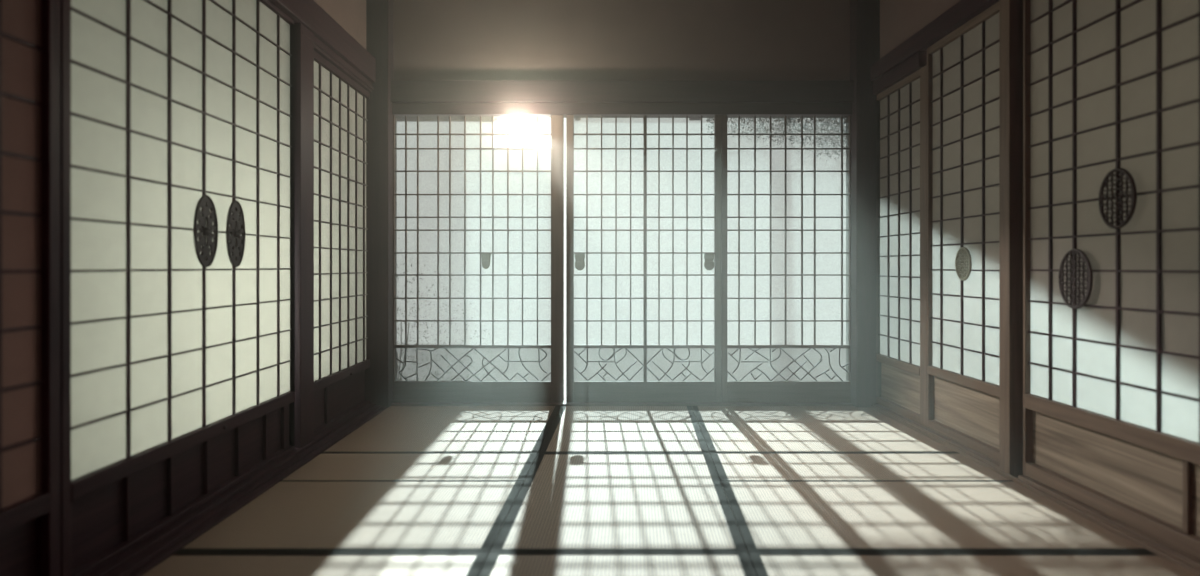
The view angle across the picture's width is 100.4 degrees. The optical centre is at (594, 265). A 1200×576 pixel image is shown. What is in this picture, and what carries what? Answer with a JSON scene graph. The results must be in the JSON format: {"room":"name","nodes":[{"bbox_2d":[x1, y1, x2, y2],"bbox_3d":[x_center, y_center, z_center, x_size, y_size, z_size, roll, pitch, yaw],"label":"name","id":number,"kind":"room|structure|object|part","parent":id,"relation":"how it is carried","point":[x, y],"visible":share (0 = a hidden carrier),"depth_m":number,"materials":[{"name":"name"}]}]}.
{"room":"traditional dwelling","nodes":[
{"label":"traditional dwelling","id":0,"kind":"room"},
{"bbox_2d":[314,0,365,48],"bbox_3d":[-1.623,-0.498,1.165,0.100,3.055,4.730,0,0,0],"label":"wall","id":1,"kind":"structure","parent":0,"point":[350,15],"depth_m":3.22,"materials":[{"name":"paint"}]},
{"bbox_2d":[86,403,386,575],"bbox_3d":[-1.540,0.987,1.910,0.225,0.085,3.060,0,0,0],"label":"baseboard","id":2,"kind":"structure","parent":1,"relation":"attached to","point":[147,554],"depth_m":1.98,"materials":[{"name":"brown wood"}]},
{"bbox_2d":[0,0,59,575],"bbox_3d":[-1.570,-0.170,0.920,0.046,2.227,1.060,0,0,0],"label":"screen","id":3,"kind":"object","parent":2,"relation":"on","point":[29,29],"visible":1,"depth_m":1.39,"materials":[{"name":"brown wood"}]},
{"bbox_3d":[-1.567,0.671,0.920,0.041,0.055,1.000,0,0,0],"label":"rail","id":4,"kind":"part","parent":3,"relation":"part of","materials":[{"name":"brown wood"}]},
{"bbox_2d":[60,0,294,575],"bbox_3d":[-1.565,-0.170,2.017,0.057,2.226,1.126,0,0,0],"label":"screen","id":5,"kind":"object","parent":2,"relation":"on","point":[177,117],"visible":0.99,"depth_m":1.84,"materials":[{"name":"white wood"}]},
{"bbox_3d":[-1.567,0.671,2.029,0.041,0.055,1.101,0,0,0],"label":"rail","id":6,"kind":"part","parent":5,"relation":"part of","materials":[{"name":"brown wood"}]},
{"bbox_3d":[-1.569,0.933,2.029,0.039,0.019,1.101,0,0,0],"label":"rail","id":7,"kind":"part","parent":5,"relation":"part of","materials":[{"name":"brown wood"}]},
{"bbox_3d":[-1.569,-1.263,2.029,0.038,0.040,1.101,0,0,0],"label":"rail","id":8,"kind":"part","parent":5,"relation":"part of","materials":[{"name":"brown wood"}]},
{"bbox_2d":[314,51,369,436],"bbox_3d":[-1.566,-0.124,3.095,0.054,2.134,0.720,0,0,0],"label":"screen","id":9,"kind":"object","parent":2,"relation":"on","point":[340,362],"visible":0.72,"depth_m":3.07,"materials":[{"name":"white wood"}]},
{"bbox_3d":[-1.569,-1.171,3.095,0.038,0.040,0.712,0,0,0],"label":"rail","id":10,"kind":"part","parent":9,"relation":"part of","materials":[{"name":"brown wood"}]},
{"bbox_3d":[-1.567,0.671,3.095,0.041,0.055,0.712,0,0,0],"label":"rail","id":11,"kind":"part","parent":9,"relation":"part of","materials":[{"name":"brown wood"}]},
{"bbox_3d":[-1.569,0.933,3.095,0.039,0.019,0.712,0,0,0],"label":"rail","id":12,"kind":"part","parent":9,"relation":"part of","materials":[{"name":"brown wood"}]},
{"bbox_2d":[295,23,313,447],"bbox_3d":[-1.588,-0.116,2.661,0.130,2.290,0.146,0,0,0],"label":"trim","id":13,"kind":"structure","parent":1,"relation":"attached to","point":[304,47],"depth_m":2.61,"materials":[{"name":"brown wood"}]},
{"bbox_2d":[269,0,375,91],"bbox_3d":[-1.591,-1.311,1.910,0.165,0.230,3.060,0,0,0],"label":"trim","id":14,"kind":"structure","parent":1,"relation":"attached to","point":[331,41],"depth_m":2.90,"materials":[{"name":"brown wood"}]},
{"bbox_2d":[393,0,849,80],"bbox_3d":[0.194,-1.655,3.570,3.733,0.741,0.080,0,0,0],"label":"wall","id":15,"kind":"structure","parent":0,"point":[434,40],"depth_m":3.53,"materials":[{"name":"paint"}]},
{"bbox_2d":[365,0,396,407],"bbox_3d":[-1.548,-0.498,3.515,0.250,3.055,0.150,0,0,0],"label":"trim","id":16,"kind":"structure","parent":15,"relation":"attached to","point":[379,13],"depth_m":3.44,"materials":[{"name":"brown wood"}]},
{"bbox_2d":[397,118,523,121],"bbox_3d":[-2.465,-1.926,5.080,3.070,0.080,2.900,0,0,0],"label":"trim","id":17,"kind":"structure","parent":15,"relation":"attached to","point":[398,119],"depth_m":6.48,"materials":[{"name":"brown wood"}]},
{"bbox_2d":[391,81,853,117],"bbox_3d":[0.194,-1.177,3.535,3.260,0.229,0.110,0,0,0],"label":"lintel beam","id":18,"kind":"structure","parent":15,"relation":"attached to","point":[411,99],"depth_m":3.48,"materials":[{"name":"brown wood"}]},
{"bbox_2d":[846,0,880,407],"bbox_3d":[1.930,-0.498,3.515,0.260,3.055,0.150,0,0,0],"label":"corner pillar","id":19,"kind":"structure","parent":15,"relation":"attached to","point":[864,14],"depth_m":3.44,"materials":[{"name":"brown wood"}]},
{"bbox_2d":[880,0,960,58],"bbox_3d":[2.010,-0.498,1.165,0.100,3.055,4.730,0,0,0],"label":"wall","id":20,"kind":"structure","parent":0,"point":[900,20],"depth_m":3.18,"materials":[{"name":"paint"}]},
{"bbox_2d":[871,0,998,94],"bbox_3d":[1.978,-1.277,1.910,0.165,0.202,3.060,0,0,0],"label":"trim","id":21,"kind":"structure","parent":20,"relation":"attached to","point":[910,55],"depth_m":2.95,"materials":[{"name":"brown wood"}]},
{"bbox_2d":[999,0,1022,477],"bbox_3d":[1.972,-0.121,2.328,0.135,2.300,0.059,0,0,0],"label":"wooden post","id":22,"kind":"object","parent":20,"relation":"attached to","point":[1010,11],"depth_m":2.30,"materials":[{"name":"brown wood"}]},
{"bbox_2d":[871,404,1199,575],"bbox_3d":[1.968,0.987,1.910,0.145,0.085,3.060,0,0,0],"label":"baseboard","id":23,"kind":"structure","parent":20,"relation":"attached to","point":[1165,551],"depth_m":2.00,"materials":[{"name":"brown wood"}]},
{"bbox_2d":[876,65,926,426],"bbox_3d":[1.957,-0.117,3.186,0.046,2.119,0.532,0,0,0],"label":"screen","id":24,"kind":"object","parent":23,"relation":"on","point":[902,357],"visible":0.95,"depth_m":3.18,"materials":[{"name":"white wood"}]},
{"bbox_3d":[1.954,0.629,3.210,0.041,0.050,0.460,0,0,0],"label":"rail","id":25,"kind":"part","parent":24,"relation":"part of","materials":[{"name":"brown wood"}]},
{"bbox_3d":[1.956,-1.156,3.210,0.038,0.040,0.460,0,0,0],"label":"rail","id":26,"kind":"part","parent":24,"relation":"part of","materials":[{"name":"brown wood"}]},
{"bbox_3d":[1.956,0.921,3.210,0.039,0.044,0.460,0,0,0],"label":"rail","id":27,"kind":"part","parent":24,"relation":"part of","materials":[{"name":"brown wood"}]},
{"bbox_2d":[927,1,998,461],"bbox_3d":[1.957,-0.164,2.639,0.046,2.214,0.558,0,0,0],"label":"screen","id":28,"kind":"object","parent":23,"relation":"on","point":[963,65],"visible":0.94,"depth_m":2.66,"materials":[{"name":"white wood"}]},
{"bbox_3d":[1.954,0.604,2.632,0.041,0.050,0.544,0,0,0],"label":"rail","id":29,"kind":"part","parent":28,"relation":"part of","materials":[{"name":"brown wood"}]},
{"bbox_3d":[1.956,-1.251,2.632,0.038,0.040,0.544,0,0,0],"label":"rail","id":30,"kind":"part","parent":28,"relation":"part of","materials":[{"name":"brown wood"}]},
{"bbox_3d":[1.956,0.918,2.632,0.039,0.049,0.544,0,0,0],"label":"rail","id":31,"kind":"part","parent":28,"relation":"part of","materials":[{"name":"brown wood"}]},
{"bbox_2d":[1023,0,1199,559],"bbox_3d":[1.956,-0.164,1.406,0.049,2.214,1.713,0,0,0],"label":"screen","id":32,"kind":"object","parent":23,"relation":"on","point":[1111,88],"visible":1,"depth_m":1.88,"materials":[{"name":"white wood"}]},
{"bbox_3d":[1.954,0.607,1.425,0.041,0.065,1.651,0,0,0],"label":"rail","id":33,"kind":"part","parent":32,"relation":"part of","materials":[{"name":"brown wood"}]},
{"bbox_3d":[1.956,0.913,1.425,0.039,0.059,1.651,0,0,0],"label":"rail","id":34,"kind":"part","parent":32,"relation":"part of","materials":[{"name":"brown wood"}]},
{"bbox_3d":[0.193,1.081,1.175,3.993,0.105,4.950,0,0,0],"label":"floor","id":35,"kind":"structure","parent":0,"visible":0},
{"bbox_2d":[142,552,488,575],"bbox_3d":[-0.892,1.000,1.161,1.065,0.057,1.081,0,0,0],"label":"mat","id":36,"kind":"object","parent":35,"relation":"on","point":[179,563],"visible":0.84,"depth_m":1.63,"materials":[{"name":"wicker"}]},
{"bbox_2d":[177,481,523,552],"bbox_3d":[-0.873,1.000,1.984,1.104,0.057,0.560,0,0,0],"label":"mat","id":37,"kind":"object","parent":35,"relation":"on","point":[290,516],"visible":0.68,"depth_m":1.94,"materials":[{"name":"wicker"}]},
{"bbox_2d":[281,453,537,480],"bbox_3d":[-0.861,1.000,2.434,1.127,0.057,0.337,0,0,0],"label":"mat","id":38,"kind":"object","parent":35,"relation":"on","point":[325,466],"visible":0.69,"depth_m":2.42,"materials":[{"name":"wicker"}]},
{"bbox_2d":[322,406,560,452],"bbox_3d":[-0.831,1.000,3.041,1.187,0.057,0.872,0,0,0],"label":"mat","id":39,"kind":"object","parent":35,"relation":"on","point":[397,429],"visible":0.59,"depth_m":2.96,"materials":[{"name":"fabric"}]},
{"bbox_2d":[478,552,756,575],"bbox_3d":[0.043,1.000,1.161,0.951,0.057,1.081,0,0,0],"label":"mat","id":40,"kind":"object","parent":35,"relation":"on","point":[496,563],"visible":1,"depth_m":1.63,"materials":[{"name":"fabric"}]},
{"bbox_2d":[490,453,746,551],"bbox_3d":[0.119,1.000,2.154,0.954,0.057,0.899,0,0,0],"label":"mat","id":41,"kind":"object","parent":35,"relation":"on","point":[566,502],"visible":0.75,"depth_m":2.02,"materials":[{"name":"wicker"}]},
{"bbox_2d":[391,400,852,405],"bbox_3d":[0.189,0.996,3.535,3.223,0.067,0.110,0,0,0],"label":"baseboard","id":42,"kind":"structure","parent":35,"relation":"on","point":[564,403],"depth_m":3.48,"materials":[{"name":"brown wood"}]},
{"bbox_2d":[393,115,563,402],"bbox_3d":[-0.822,-0.051,3.529,1.200,2.023,0.050,0,0,0],"label":"sliding door","id":43,"kind":"structure","parent":42,"relation":"on","point":[437,373],"depth_m":3.52,"materials":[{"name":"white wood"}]},
{"bbox_3d":[-0.862,0.568,3.536,1.103,0.021,0.028,0,0,0],"label":"rail","id":44,"kind":"part","parent":43,"relation":"part of","materials":[{"name":"brown wood"}]},
{"bbox_3d":[-0.862,0.888,3.536,1.103,0.146,0.036,0,0,0],"label":"rail","id":45,"kind":"part","parent":43,"relation":"part of","materials":[{"name":"brown wood"}]},
{"bbox_3d":[-0.862,0.697,3.538,1.103,0.236,0.002,0,0,0],"label":"patterned glass","id":46,"kind":"part","parent":43,"relation":"part of","materials":[{"name":"white glass"}]},
{"bbox_3d":[-0.765,-0.062,3.513,0.070,0.053,0.010,0,0,0],"label":"door pull","id":47,"kind":"part","parent":43,"relation":"part of","materials":[{"name":"silver metal"}]},
{"bbox_2d":[482,260,489,268],"bbox_3d":[-0.765,-0.009,3.512,0.058,0.061,0.016,0,0,0],"label":"door handle","id":48,"kind":"object","parent":43,"relation":"on","point":[485,263],"depth_m":3.50,"materials":[{"name":"silver metal"}]},
{"bbox_2d":[566,115,720,402],"bbox_3d":[0.344,-0.051,3.529,1.092,2.023,0.050,0,0,0],"label":"sliding door","id":49,"kind":"structure","parent":42,"relation":"on","point":[644,373],"depth_m":3.52,"materials":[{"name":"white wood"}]},
{"bbox_3d":[-0.106,-0.060,3.513,0.076,0.061,0.010,0,0,0],"label":"door pull","id":50,"kind":"part","parent":49,"relation":"part of","materials":[{"name":"silver metal"}]},
{"bbox_2d":[575,261,584,269],"bbox_3d":[-0.106,-0.001,3.512,0.073,0.064,0.016,0,0,0],"label":"door handle","id":51,"kind":"object","parent":49,"relation":"on","point":[579,265],"depth_m":3.50,"materials":[{"name":"silver metal"}]},
{"bbox_3d":[0.348,0.697,3.538,0.995,0.236,0.002,0,0,0],"label":"patterned glass","id":52,"kind":"part","parent":49,"relation":"part of","materials":[{"name":"white glass"}]},
{"bbox_3d":[0.348,0.568,3.536,0.995,0.021,0.028,0,0,0],"label":"rail","id":53,"kind":"part","parent":49,"relation":"part of","materials":[{"name":"brown wood"}]},
{"bbox_3d":[0.348,0.888,3.536,0.995,0.146,0.036,0,0,0],"label":"rail","id":54,"kind":"part","parent":49,"relation":"part of","materials":[{"name":"brown wood"}]},
{"bbox_3d":[0.802,-0.060,3.513,0.076,0.061,0.010,0,0,0],"label":"door pull","id":55,"kind":"part","parent":49,"relation":"part of","materials":[{"name":"silver metal"}]},
{"bbox_2d":[704,261,714,269],"bbox_3d":[0.802,-0.001,3.512,0.073,0.064,0.016,0,0,0],"label":"door handle","id":56,"kind":"object","parent":49,"relation":"on","point":[709,265],"depth_m":3.50,"materials":[{"name":"silver metal"}]},
{"bbox_2d":[721,115,850,402],"bbox_3d":[1.345,-0.051,3.536,0.909,2.023,0.036,0,0,0],"label":"sliding door","id":57,"kind":"structure","parent":42,"relation":"on","point":[754,373],"depth_m":3.52,"materials":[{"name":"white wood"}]},
{"bbox_3d":[1.363,0.697,3.538,0.861,0.236,0.002,0,0,0],"label":"patterned glass","id":58,"kind":"part","parent":57,"relation":"part of","materials":[{"name":"white glass"}]},
{"bbox_3d":[1.363,0.568,3.536,0.861,0.021,0.028,0,0,0],"label":"rail","id":59,"kind":"part","parent":57,"relation":"part of","materials":[{"name":"brown wood"}]},
{"bbox_3d":[1.363,0.888,3.536,0.861,0.146,0.036,0,0,0],"label":"rail","id":60,"kind":"part","parent":57,"relation":"part of","materials":[{"name":"brown wood"}]},
{"bbox_2d":[538,406,708,452],"bbox_3d":[0.188,1.000,3.041,0.968,0.057,0.872,0,0,0],"label":"mat","id":61,"kind":"object","parent":35,"relation":"on","point":[574,429],"visible":0.75,"depth_m":2.96,"materials":[{"name":"fabric"}]},
{"bbox_2d":[692,406,957,452],"bbox_3d":[1.245,1.000,3.041,1.293,0.057,0.872,0,0,0],"label":"mat","id":62,"kind":"object","parent":35,"relation":"on","point":[724,429],"visible":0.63,"depth_m":2.92,"materials":[{"name":"fabric"}]},
{"bbox_2d":[710,453,1011,480],"bbox_3d":[1.231,1.000,2.434,1.322,0.057,0.337,0,0,0],"label":"mat","id":63,"kind":"object","parent":35,"relation":"on","point":[729,466],"visible":0.72,"depth_m":2.42,"materials":[{"name":"fabric"}]},
{"bbox_2d":[721,481,1149,551],"bbox_3d":[1.206,1.000,1.984,1.370,0.057,0.560,0,0,0],"label":"mat","id":64,"kind":"object","parent":35,"relation":"on","point":[770,516],"visible":0.66,"depth_m":1.94,"materials":[{"name":"wicker"}]},
{"bbox_2d":[748,552,1195,575],"bbox_3d":[1.160,1.000,1.161,1.464,0.057,1.081,0,0,0],"label":"mat","id":65,"kind":"object","parent":35,"relation":"on","point":[764,563],"visible":0.84,"depth_m":1.63,"materials":[{"name":"wicker"}]},
{"label":"outside","id":66,"kind":"structure","parent":0,"visible":0},
{"bbox_2d":[397,238,499,344],"bbox_3d":[-1.526,0.372,4.030,1.559,1.406,0.415,0,0,0],"label":"shrub","id":67,"kind":"object","parent":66,"point":[398,238],"visible":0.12,"depth_m":4.03,"materials":[{"name":"green plant"}]},
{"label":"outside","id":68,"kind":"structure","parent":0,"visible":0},
{"bbox_2d":[706,118,845,161],"bbox_3d":[1.799,-0.429,3.821,1.923,3.011,0.599,0,0,-15],"label":"tree","id":69,"kind":"object","parent":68,"point":[789,121],"visible":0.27,"depth_m":3.75,"materials":[{"name":"green plant"}]}
]}

